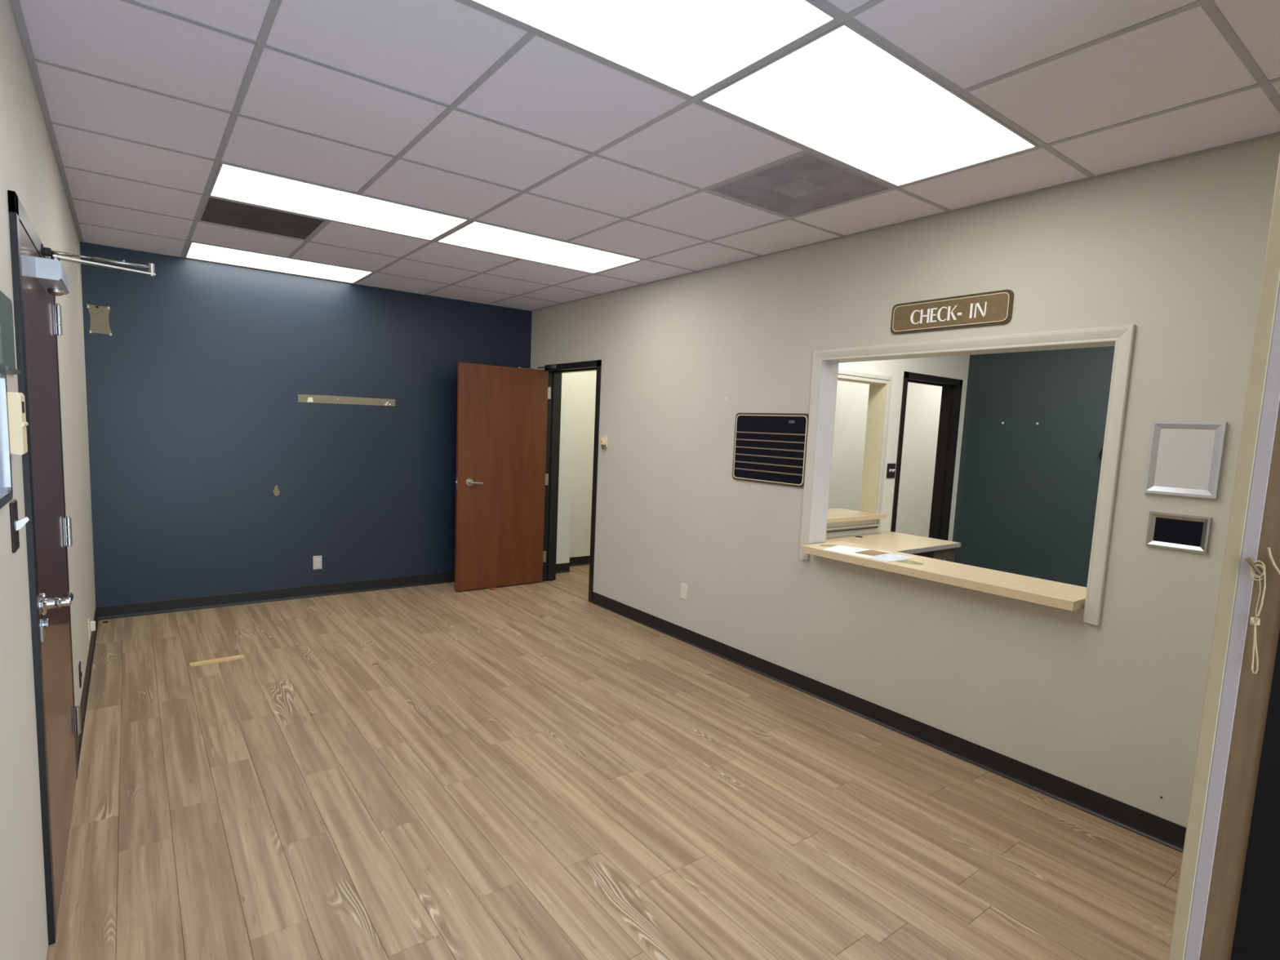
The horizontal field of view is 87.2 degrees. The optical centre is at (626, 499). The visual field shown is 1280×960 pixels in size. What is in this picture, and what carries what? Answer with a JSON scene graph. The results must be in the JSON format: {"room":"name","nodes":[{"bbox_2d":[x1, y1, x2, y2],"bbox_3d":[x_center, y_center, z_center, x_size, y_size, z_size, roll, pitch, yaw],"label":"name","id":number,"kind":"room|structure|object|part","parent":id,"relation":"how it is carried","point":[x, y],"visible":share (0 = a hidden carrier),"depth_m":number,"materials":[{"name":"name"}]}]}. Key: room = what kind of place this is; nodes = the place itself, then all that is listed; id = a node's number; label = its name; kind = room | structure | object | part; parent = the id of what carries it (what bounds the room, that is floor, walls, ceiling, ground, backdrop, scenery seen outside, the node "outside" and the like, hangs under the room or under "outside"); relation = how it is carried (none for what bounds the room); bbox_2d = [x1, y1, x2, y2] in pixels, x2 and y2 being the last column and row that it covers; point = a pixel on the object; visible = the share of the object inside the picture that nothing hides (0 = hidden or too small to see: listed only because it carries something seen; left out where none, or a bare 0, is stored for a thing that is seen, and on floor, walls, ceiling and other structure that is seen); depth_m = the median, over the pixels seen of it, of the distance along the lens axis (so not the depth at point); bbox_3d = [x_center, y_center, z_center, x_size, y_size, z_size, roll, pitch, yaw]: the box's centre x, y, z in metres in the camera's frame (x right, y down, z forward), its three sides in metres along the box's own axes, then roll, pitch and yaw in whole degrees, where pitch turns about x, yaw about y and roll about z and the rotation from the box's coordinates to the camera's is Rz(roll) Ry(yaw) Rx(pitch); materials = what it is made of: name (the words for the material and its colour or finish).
{"room":"waiting room","nodes":[
{"label":"waiting room","id":0,"kind":"room"},
{"bbox_2d":[0,0,95,959],"bbox_3d":[-1.998,-0.123,2.196,0.140,2.733,6.607,-2,8,-36],"label":"wall","id":1,"kind":"structure","parent":0,"point":[28,167],"depth_m":1.81,"materials":[{"name":"beige paint"}]},
{"bbox_2d":[0,364,13,508],"bbox_3d":[-1.314,-0.134,1.398,0.014,0.300,0.305,-2,8,-36],"label":"wall frame","id":2,"kind":"object","parent":1,"relation":"attached to","point":[6,476],"visible":1,"depth_m":1.49,"materials":[{"name":"plastic"}]},
{"bbox_2d":[0,290,21,374],"bbox_3d":[-1.477,-0.394,1.607,0.016,0.184,0.226,-2,8,-36],"label":"plaque","id":3,"kind":"object","parent":1,"relation":"attached to","point":[7,358],"visible":0.86,"depth_m":1.59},
{"bbox_3d":[-1.481,-0.400,1.604,0.006,0.172,0.220,-2,8,-36],"label":"panel","id":4,"kind":"part","parent":3,"relation":"part of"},
{"bbox_2d":[7,391,28,455],"bbox_3d":[-1.460,-0.182,1.610,0.034,0.147,0.097,-2,8,-36],"label":"thermostat","id":5,"kind":"object","parent":1,"relation":"attached to","point":[18,424],"visible":0.79,"depth_m":1.58,"materials":[{"name":"beige plastic"}]},
{"bbox_2d":[8,498,29,553],"bbox_3d":[-1.465,0.063,1.626,0.030,0.122,0.075,-2,8,-36],"label":"light switch","id":6,"kind":"object","parent":1,"relation":"attached to","point":[15,524],"visible":1,"depth_m":1.60,"materials":[{"name":"grey plastic"}]},
{"bbox_3d":[-1.475,0.064,1.619,0.007,0.122,0.075,-2,8,-36],"label":"plate","id":7,"kind":"part","parent":6,"relation":"part of","materials":[{"name":"grey plastic"}]},
{"bbox_2d":[76,266,79,285],"bbox_3d":[-3.498,-1.425,4.288,0.004,0.110,0.070,-2,8,-36],"label":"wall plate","id":8,"kind":"object","parent":1,"relation":"attached to","point":[77,266],"visible":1,"depth_m":4.26,"materials":[{"name":"white plastic"}]},
{"bbox_2d":[78,661,82,688],"bbox_3d":[-2.693,0.865,3.316,0.010,0.116,0.072,-2,8,-36],"label":"wall outlet","id":9,"kind":"object","parent":1,"relation":"attached to","point":[79,664],"visible":1,"depth_m":3.29,"materials":[{"name":"grey metal"}]},
{"bbox_2d":[7,190,155,945],"bbox_3d":[-1.889,0.184,2.342,0.470,2.100,1.132,-2,8,-36],"label":"door","id":10,"kind":"structure","parent":1,"relation":"in","point":[37,278],"depth_m":2.09,"materials":[{"name":"brown wood"}]},
{"bbox_3d":[-2.015,0.189,2.248,0.155,2.100,1.132,-2,8,-36],"label":"frame","id":11,"kind":"part","parent":10,"relation":"part of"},
{"bbox_3d":[-1.682,0.296,1.989,0.070,0.066,0.151,-2,8,-36],"label":"lever handle","id":12,"kind":"part","parent":10,"relation":"part of","materials":[{"name":"silver metal"}]},
{"bbox_3d":[-1.889,-0.743,2.262,0.002,0.054,0.320,-2,8,-36],"label":"plate","id":13,"kind":"part","parent":10,"relation":"part of","materials":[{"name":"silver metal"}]},
{"bbox_3d":[-1.862,-0.811,2.403,0.052,0.057,0.310,7,7,35],"label":"arm","id":14,"kind":"part","parent":10,"relation":"part of","materials":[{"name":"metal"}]},
{"bbox_2d":[75,606,98,768],"bbox_3d":[-3.101,0.976,3.877,0.013,0.100,2.580,-2,8,-36],"label":"baseboard","id":15,"kind":"structure","parent":1,"relation":"attached to","point":[83,704],"depth_m":3.65,"materials":[{"name":"black plastic"}]},
{"bbox_2d":[87,618,95,639],"bbox_3d":[-3.229,0.785,4.060,0.034,0.116,0.072,-2,8,-36],"label":"wall outlet","id":16,"kind":"object","parent":1,"relation":"attached to","point":[91,624],"visible":1,"depth_m":4.05,"materials":[{"name":"plastic"}]},
{"bbox_3d":[-3.240,0.785,4.052,0.006,0.116,0.072,-2,8,-36],"label":"plate","id":17,"kind":"part","parent":16,"relation":"part of","materials":[{"name":"white plastic"}]},
{"bbox_2d":[80,242,532,606],"bbox_3d":[-2.446,-0.534,5.857,3.505,2.733,0.142,-2,8,-36],"label":"wall","id":18,"kind":"structure","parent":0,"point":[246,426],"depth_m":5.42,"materials":[{"name":"blue paint"}]},
{"bbox_2d":[96,571,454,620],"bbox_3d":[-2.456,0.782,5.937,3.505,0.100,0.013,-2,8,-36],"label":"baseboard","id":19,"kind":"structure","parent":18,"relation":"attached to","point":[129,610],"depth_m":5.54,"materials":[{"name":"black plastic"}]},
{"bbox_2d":[312,555,322,569],"bbox_3d":[-2.648,0.543,5.764,0.072,0.116,0.009,-2,8,-36],"label":"wall outlet","id":20,"kind":"object","parent":18,"relation":"attached to","point":[317,560],"visible":1,"depth_m":5.76,"materials":[{"name":"white plastic"}]},
{"bbox_2d":[555,372,575,564],"bbox_3d":[-0.802,-0.598,7.092,0.330,2.733,0.390,-2,8,-36],"label":"wall","id":21,"kind":"structure","parent":0,"point":[568,380],"depth_m":7.01,"materials":[{"name":"white paint"}]},
{"bbox_2d":[569,370,596,557],"bbox_3d":[-0.251,-0.635,7.646,1.215,2.733,0.150,-2,8,-36],"label":"wall","id":22,"kind":"structure","parent":0,"point":[585,381],"depth_m":7.42,"materials":[{"name":"white paint"}]},
{"bbox_2d":[555,555,590,573],"bbox_3d":[-0.359,0.702,7.498,1.445,0.100,0.253,-2,8,-36],"label":"baseboard","id":23,"kind":"structure","parent":22,"relation":"attached to","point":[584,560],"depth_m":7.47,"materials":[{"name":"black plastic"}]},
{"bbox_2d":[46,564,1182,959],"bbox_3d":[2.377,1.122,5.673,11.230,0.120,6.800,-2,8,-36],"label":"floor","id":24,"kind":"structure","parent":0,"point":[535,771],"depth_m":2.72,"materials":[{"name":"laminate"}]},
{"bbox_2d":[189,654,244,666],"bbox_3d":[-2.554,1.007,4.198,0.290,0.014,0.052,-3,8,-39],"label":"wood strip","id":25,"kind":"object","parent":24,"relation":"on","point":[239,656],"visible":1,"depth_m":4.19,"materials":[{"name":"beige wood"}]},
{"bbox_2d":[825,531,960,554],"bbox_3d":[1.766,0.714,5.096,1.732,0.763,0.600,-2,8,-36],"label":"desk","id":26,"kind":"object","parent":24,"relation":"on","point":[893,541],"visible":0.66,"depth_m":5.24,"materials":[{"name":"laminate"}]},
{"bbox_2d":[911,547,955,562],"bbox_3d":[2.325,0.705,5.491,0.335,0.704,0.577,-2,8,-36],"label":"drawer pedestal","id":27,"kind":"object","parent":24,"relation":"on","point":[948,554],"visible":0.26,"depth_m":5.24,"materials":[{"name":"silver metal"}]},
{"bbox_3d":[2.481,0.481,5.268,0.323,0.180,0.019,-2,8,-36],"label":"drawer","id":28,"kind":"part","parent":27,"relation":"part of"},
{"bbox_2d":[9,0,1279,311],"bbox_3d":[2.494,-1.672,5.374,11.230,0.161,6.800,-2,8,-36],"label":"ceiling","id":29,"kind":"structure","parent":0,"point":[461,108],"depth_m":2.45,"materials":[{"name":"white paint"}]},
{"bbox_2d":[198,195,326,240],"bbox_3d":[-2.133,-1.639,3.929,0.584,0.021,0.584,-2,8,-36],"label":"ceiling vent","id":30,"kind":"object","parent":29,"relation":"in","point":[215,211],"visible":0.93,"depth_m":3.92,"materials":[{"name":"black metal"}]},
{"bbox_3d":[-2.133,-1.633,3.930,0.200,0.001,0.200,-2,8,-36],"label":"plate","id":31,"kind":"part","parent":30,"relation":"part of","materials":[{"name":"black metal"}]},
{"bbox_2d":[184,241,373,283],"bbox_3d":[-2.609,-1.795,5.082,1.193,0.046,0.584,-2,8,-36],"label":"ceiling light","id":32,"kind":"object","parent":29,"relation":"attached to","point":[196,251],"visible":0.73,"depth_m":5.05,"materials":[{"name":"white plastic"}]},
{"bbox_2d":[208,162,469,240],"bbox_3d":[-1.526,-1.594,3.622,1.193,0.046,0.584,-2,8,-36],"label":"ceiling light","id":33,"kind":"object","parent":29,"relation":"attached to","point":[230,182],"visible":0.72,"depth_m":3.57,"materials":[{"name":"white plastic"}]},
{"bbox_2d":[435,220,641,273],"bbox_3d":[-0.545,-1.630,4.345,1.193,0.046,0.584,-2,8,-36],"label":"ceiling light","id":34,"kind":"object","parent":29,"relation":"attached to","point":[475,235],"visible":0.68,"depth_m":4.30,"materials":[{"name":"white plastic"}]},
{"bbox_2d":[466,0,839,97],"bbox_3d":[-0.082,-1.325,1.676,1.193,0.046,0.584,-2,8,-36],"label":"ceiling light","id":35,"kind":"object","parent":29,"relation":"attached to","point":[689,48],"visible":0.86,"depth_m":1.88,"materials":[{"name":"white plastic"}]},
{"bbox_2d":[706,152,892,217],"bbox_3d":[0.783,-1.425,3.067,0.584,0.021,0.584,-2,8,-36],"label":"ceiling vent","id":36,"kind":"object","parent":29,"relation":"in","point":[807,182],"visible":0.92,"depth_m":3.04,"materials":[{"name":"grey metal"}]},
{"bbox_3d":[0.783,-1.419,3.068,0.170,0.001,0.170,-2,8,-36],"label":"plate","id":37,"kind":"part","parent":36,"relation":"part of","materials":[{"name":"grey metal"}]},
{"bbox_2d":[698,21,1039,186],"bbox_3d":[0.899,-1.361,2.399,1.193,0.046,0.584,-2,8,-36],"label":"ceiling light","id":38,"kind":"object","parent":29,"relation":"attached to","point":[842,95],"visible":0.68,"depth_m":2.31,"materials":[{"name":"white plastic"}]},
{"bbox_2d":[827,380,942,537],"bbox_3d":[2.894,-0.541,7.995,7.345,2.733,0.120,-2,8,-36],"label":"wall","id":39,"kind":"structure","parent":0,"point":[923,402],"depth_m":8.34,"materials":[{"name":"white paint"}]},
{"bbox_2d":[826,355,969,541],"bbox_3d":[3.729,-0.385,6.869,7.345,2.733,0.140,-2,8,-36],"label":"wall","id":40,"kind":"structure","parent":0,"point":[949,366],"depth_m":5.71,"materials":[{"name":"white paint"}]},
{"bbox_2d":[826,507,886,523],"bbox_3d":[1.558,0.135,5.415,1.185,0.035,0.445,-2,8,-36],"label":"ledge","id":41,"kind":"object","parent":40,"relation":"attached to","point":[834,515],"visible":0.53,"depth_m":5.45,"materials":[{"name":"laminate"}]},
{"bbox_2d":[826,368,892,532],"bbox_3d":[1.605,-0.375,5.283,1.275,1.255,0.174,-2,8,-36],"label":"window","id":42,"kind":"structure","parent":40,"relation":"in","point":[880,386],"depth_m":5.59,"materials":[{"name":"beige wood"}]},
{"bbox_3d":[1.647,-0.400,5.226,1.223,1.139,0.014,-2,8,-36],"label":"casing","id":43,"kind":"part","parent":42,"relation":"part of","materials":[{"name":"beige wood"}]},
{"bbox_2d":[886,463,895,478],"bbox_3d":[2.251,-0.241,5.691,0.120,0.125,0.022,-2,8,-36],"label":"light switch","id":44,"kind":"object","parent":40,"relation":"attached to","point":[891,470],"visible":1,"depth_m":5.69,"materials":[{"name":"black plastic"}]},
{"bbox_2d":[890,371,963,540],"bbox_3d":[2.639,-0.043,6.107,0.955,2.125,0.164,-2,8,-36],"label":"door","id":45,"kind":"structure","parent":40,"relation":"in","point":[951,395],"depth_m":6.28,"materials":[{"name":"black wood"}]},
{"bbox_2d":[530,134,1279,827],"bbox_3d":[0.769,-0.264,4.581,0.140,2.733,5.767,-2,8,-36],"label":"wall","id":46,"kind":"structure","parent":0,"point":[1175,251],"depth_m":3.28,"materials":[{"name":"beige paint"}]},
{"bbox_2d":[454,360,601,602],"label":"door","id":47,"kind":"structure","parent":46,"relation":"in","point":[508,434],"depth_m":6.27,"materials":[{"name":"brown wood"}]},
{"bbox_3d":[-1.371,-0.152,6.071,0.145,0.072,0.060,-2,8,-36],"label":"lever handle","id":48,"kind":"part","parent":47,"relation":"part of","materials":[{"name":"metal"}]},
{"bbox_3d":[-0.886,-1.246,6.392,0.296,0.073,0.258,-2,8,-36],"label":"closer arm","id":49,"kind":"part","parent":47,"relation":"part of","materials":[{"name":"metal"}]},
{"bbox_3d":[-0.482,-0.192,6.283,0.164,2.125,0.960,-2,8,-36],"label":"frame","id":50,"kind":"part","parent":47,"relation":"part of","materials":[{"name":"black metal"}]},
{"bbox_2d":[600,435,608,449],"bbox_3d":[-0.197,-0.484,5.727,0.043,0.114,0.080,-2,8,-36],"label":"wall sensor","id":51,"kind":"object","parent":46,"relation":"attached to","point":[603,440],"visible":1,"depth_m":5.71,"materials":[{"name":"beige plastic"}]},
{"bbox_2d":[680,582,687,599],"bbox_3d":[0.426,0.682,4.969,0.010,0.116,0.072,-2,8,-36],"label":"wall outlet","id":52,"kind":"object","parent":46,"relation":"attached to","point":[683,595],"visible":1,"depth_m":4.96,"materials":[{"name":"white plastic"}]},
{"bbox_2d":[732,413,808,487],"bbox_3d":[0.904,-0.323,4.261,0.018,0.444,0.606,-2,8,-36],"label":"letter board","id":53,"kind":"object","parent":46,"relation":"attached to","point":[771,448],"visible":1,"depth_m":4.24,"materials":[{"name":"black metal"}]},
{"bbox_3d":[0.893,-0.176,4.273,0.005,0.009,0.570,-2,8,-36],"label":"rail","id":54,"kind":"part","parent":53,"relation":"part of","materials":[{"name":"metal"}]},
{"bbox_3d":[0.895,-0.223,4.268,0.005,0.009,0.570,-2,8,-36],"label":"rail","id":55,"kind":"part","parent":53,"relation":"part of","materials":[{"name":"metal"}]},
{"bbox_3d":[0.897,-0.272,4.263,0.005,0.009,0.570,-2,8,-36],"label":"rail","id":56,"kind":"part","parent":53,"relation":"part of","materials":[{"name":"metal"}]},
{"bbox_3d":[0.899,-0.320,4.258,0.005,0.009,0.570,-2,8,-36],"label":"rail","id":57,"kind":"part","parent":53,"relation":"part of","materials":[{"name":"metal"}]},
{"bbox_3d":[0.901,-0.369,4.253,0.005,0.009,0.570,-2,8,-36],"label":"rail","id":58,"kind":"part","parent":53,"relation":"part of","materials":[{"name":"metal"}]},
{"bbox_3d":[0.903,-0.417,4.247,0.005,0.009,0.570,-2,8,-36],"label":"rail","id":59,"kind":"part","parent":53,"relation":"part of","materials":[{"name":"metal"}]},
{"bbox_2d":[591,591,1186,853],"bbox_3d":[0.653,1.047,4.676,0.013,0.100,5.767,-2,8,-36],"label":"baseboard","id":60,"kind":"structure","parent":46,"relation":"attached to","point":[1158,829],"depth_m":3.39,"materials":[{"name":"black plastic"}]},
{"bbox_2d":[800,541,1086,611],"bbox_3d":[1.611,0.366,3.513,0.390,0.040,1.437,-2,8,-36],"label":"countertop","id":61,"kind":"structure","parent":46,"relation":"attached to","point":[1068,597],"depth_m":3.27,"materials":[{"name":"laminate"}]},
{"bbox_2d":[819,543,836,546],"bbox_3d":[1.203,0.276,4.003,0.081,0.001,0.127,6,7,27],"label":"brochure","id":62,"kind":"object","parent":61,"relation":"on","point":[822,544],"visible":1,"depth_m":4.00,"materials":[{"name":"yellow paper"}]},
{"bbox_2d":[823,545,891,557],"bbox_3d":[1.312,0.297,3.845,0.307,0.001,0.297,7,8,39],"label":"paper sheet","id":63,"kind":"object","parent":61,"relation":"on","point":[845,549],"visible":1,"depth_m":3.87,"materials":[{"name":"white paper"}]},
{"bbox_2d":[855,550,889,555],"bbox_3d":[1.392,0.303,3.806,0.184,0.001,0.114,-3,8,-40],"label":"print","id":64,"kind":"object","parent":63,"relation":"on","point":[873,553],"visible":1,"depth_m":3.81},
{"bbox_2d":[869,551,914,562],"bbox_3d":[1.435,0.317,3.697,0.302,0.001,0.180,-2,8,-36],"label":"paper sheet","id":65,"kind":"object","parent":61,"relation":"on","point":[891,557],"visible":1,"depth_m":3.68,"materials":[{"name":"white paper"}]},
{"bbox_2d":[895,559,924,564],"bbox_3d":[1.514,0.336,3.563,0.115,0.001,0.124,-2,8,-36],"label":"brochure","id":66,"kind":"object","parent":61,"relation":"on","point":[908,562],"visible":1,"depth_m":3.57,"materials":[{"name":"yellow paper"}]},
{"bbox_2d":[890,289,1013,334],"bbox_3d":[1.584,-0.917,3.312,0.016,0.155,0.608,-2,8,-36],"label":"sign","id":67,"kind":"object","parent":46,"relation":"attached to","point":[991,308],"visible":1,"depth_m":3.28,"materials":[{"name":"brown metal"}]},
{"bbox_2d":[799,324,1135,625],"bbox_3d":[1.614,-0.173,3.440,0.182,1.243,1.579,-2,8,-36],"label":"window","id":68,"kind":"structure","parent":46,"relation":"in","point":[825,362],"depth_m":3.14,"materials":[{"name":"white wood"}]},
{"bbox_3d":[1.099,-0.255,3.998,0.021,1.243,0.060,-2,8,-36],"label":"casing","id":69,"kind":"part","parent":68,"relation":"part of","materials":[{"name":"white wood"}]},
{"bbox_3d":[1.228,-0.260,4.094,0.021,1.243,0.060,-2,8,-36],"label":"casing","id":70,"kind":"part","parent":68,"relation":"part of","materials":[{"name":"white wood"}]},
{"bbox_3d":[1.573,-0.759,3.329,0.021,0.060,1.579,-2,8,-36],"label":"casing","id":71,"kind":"part","parent":68,"relation":"part of","materials":[{"name":"white wood"}]},
{"bbox_3d":[1.999,-0.089,2.786,0.021,1.240,0.060,-2,8,-36],"label":"casing","id":72,"kind":"part","parent":68,"relation":"part of","materials":[{"name":"white wood"}]},
{"bbox_2d":[1145,511,1212,553],"bbox_3d":[2.142,0.126,2.608,0.014,0.137,0.190,-2,8,-36],"label":"frame","id":73,"kind":"object","parent":46,"relation":"attached to","point":[1191,533],"visible":1,"depth_m":2.60,"materials":[{"name":"metal"}]},
{"bbox_2d":[1142,421,1227,498],"bbox_3d":[2.146,-0.156,2.585,0.018,0.285,0.225,-2,8,-36],"label":"frame","id":74,"kind":"object","parent":46,"relation":"attached to","point":[1184,458],"visible":1,"depth_m":2.58,"materials":[{"name":"silver metal"}]},
{"bbox_3d":[2.150,-0.156,2.588,0.004,0.231,0.171,-2,8,-36],"label":"panel","id":75,"kind":"part","parent":74,"relation":"part of","materials":[{"name":"white plastic"}]},
{"bbox_2d":[952,346,1115,586],"bbox_3d":[4.254,-0.164,5.009,0.140,2.733,3.500,-2,8,-36],"label":"wall","id":76,"kind":"structure","parent":0,"point":[1026,500],"depth_m":5.85,"materials":[{"name":"teal paint"}]},
{"bbox_2d":[1098,448,1102,459],"bbox_3d":[3.861,-0.360,5.392,0.026,0.110,0.110,-2,8,-36],"label":"disc","id":77,"kind":"object","parent":76,"relation":"attached to","point":[1100,453],"visible":0.29,"depth_m":5.42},
{"bbox_3d":[1.244,0.140,1.001,3.645,2.733,0.600,-2,8,-36],"label":"wall","id":78,"kind":"structure","parent":0,"visible":0},
{"bbox_2d":[1168,155,1279,959],"bbox_3d":[0.622,0.213,0.559,2.115,2.630,0.616,-2,8,-36],"label":"door frame","id":79,"kind":"structure","parent":78,"relation":"in","point":[1228,904],"depth_m":1.36,"materials":[{"name":"brown metal"}]},
{"bbox_2d":[1244,556,1262,575],"bbox_3d":[1.254,0.134,1.341,0.017,0.034,0.029,-2,8,-36],"label":"cleat","id":80,"kind":"object","parent":79,"relation":"attached to","point":[1248,560],"visible":1,"depth_m":1.34,"materials":[{"name":"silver metal"}]},
{"bbox_2d":[1249,560,1266,674],"bbox_3d":[1.255,0.235,1.341,0.010,0.227,0.032,-2,8,-36],"label":"blind cord","id":81,"kind":"object","parent":80,"relation":"hanging from","point":[1255,621],"visible":1,"depth_m":1.34,"materials":[{"name":"white fabric"}]},
{"bbox_3d":[0.627,0.254,0.508,2.060,2.560,0.518,-2,8,-36],"label":"frame","id":82,"kind":"part","parent":79,"relation":"part of","materials":[{"name":"brown wood"}]},
{"bbox_2d":[1266,546,1279,574],"bbox_3d":[1.275,0.125,1.315,0.005,0.058,0.035,-2,8,-36],"label":"cord","id":83,"kind":"object","parent":79,"relation":"attached to","point":[1268,548],"visible":1,"depth_m":1.32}
]}

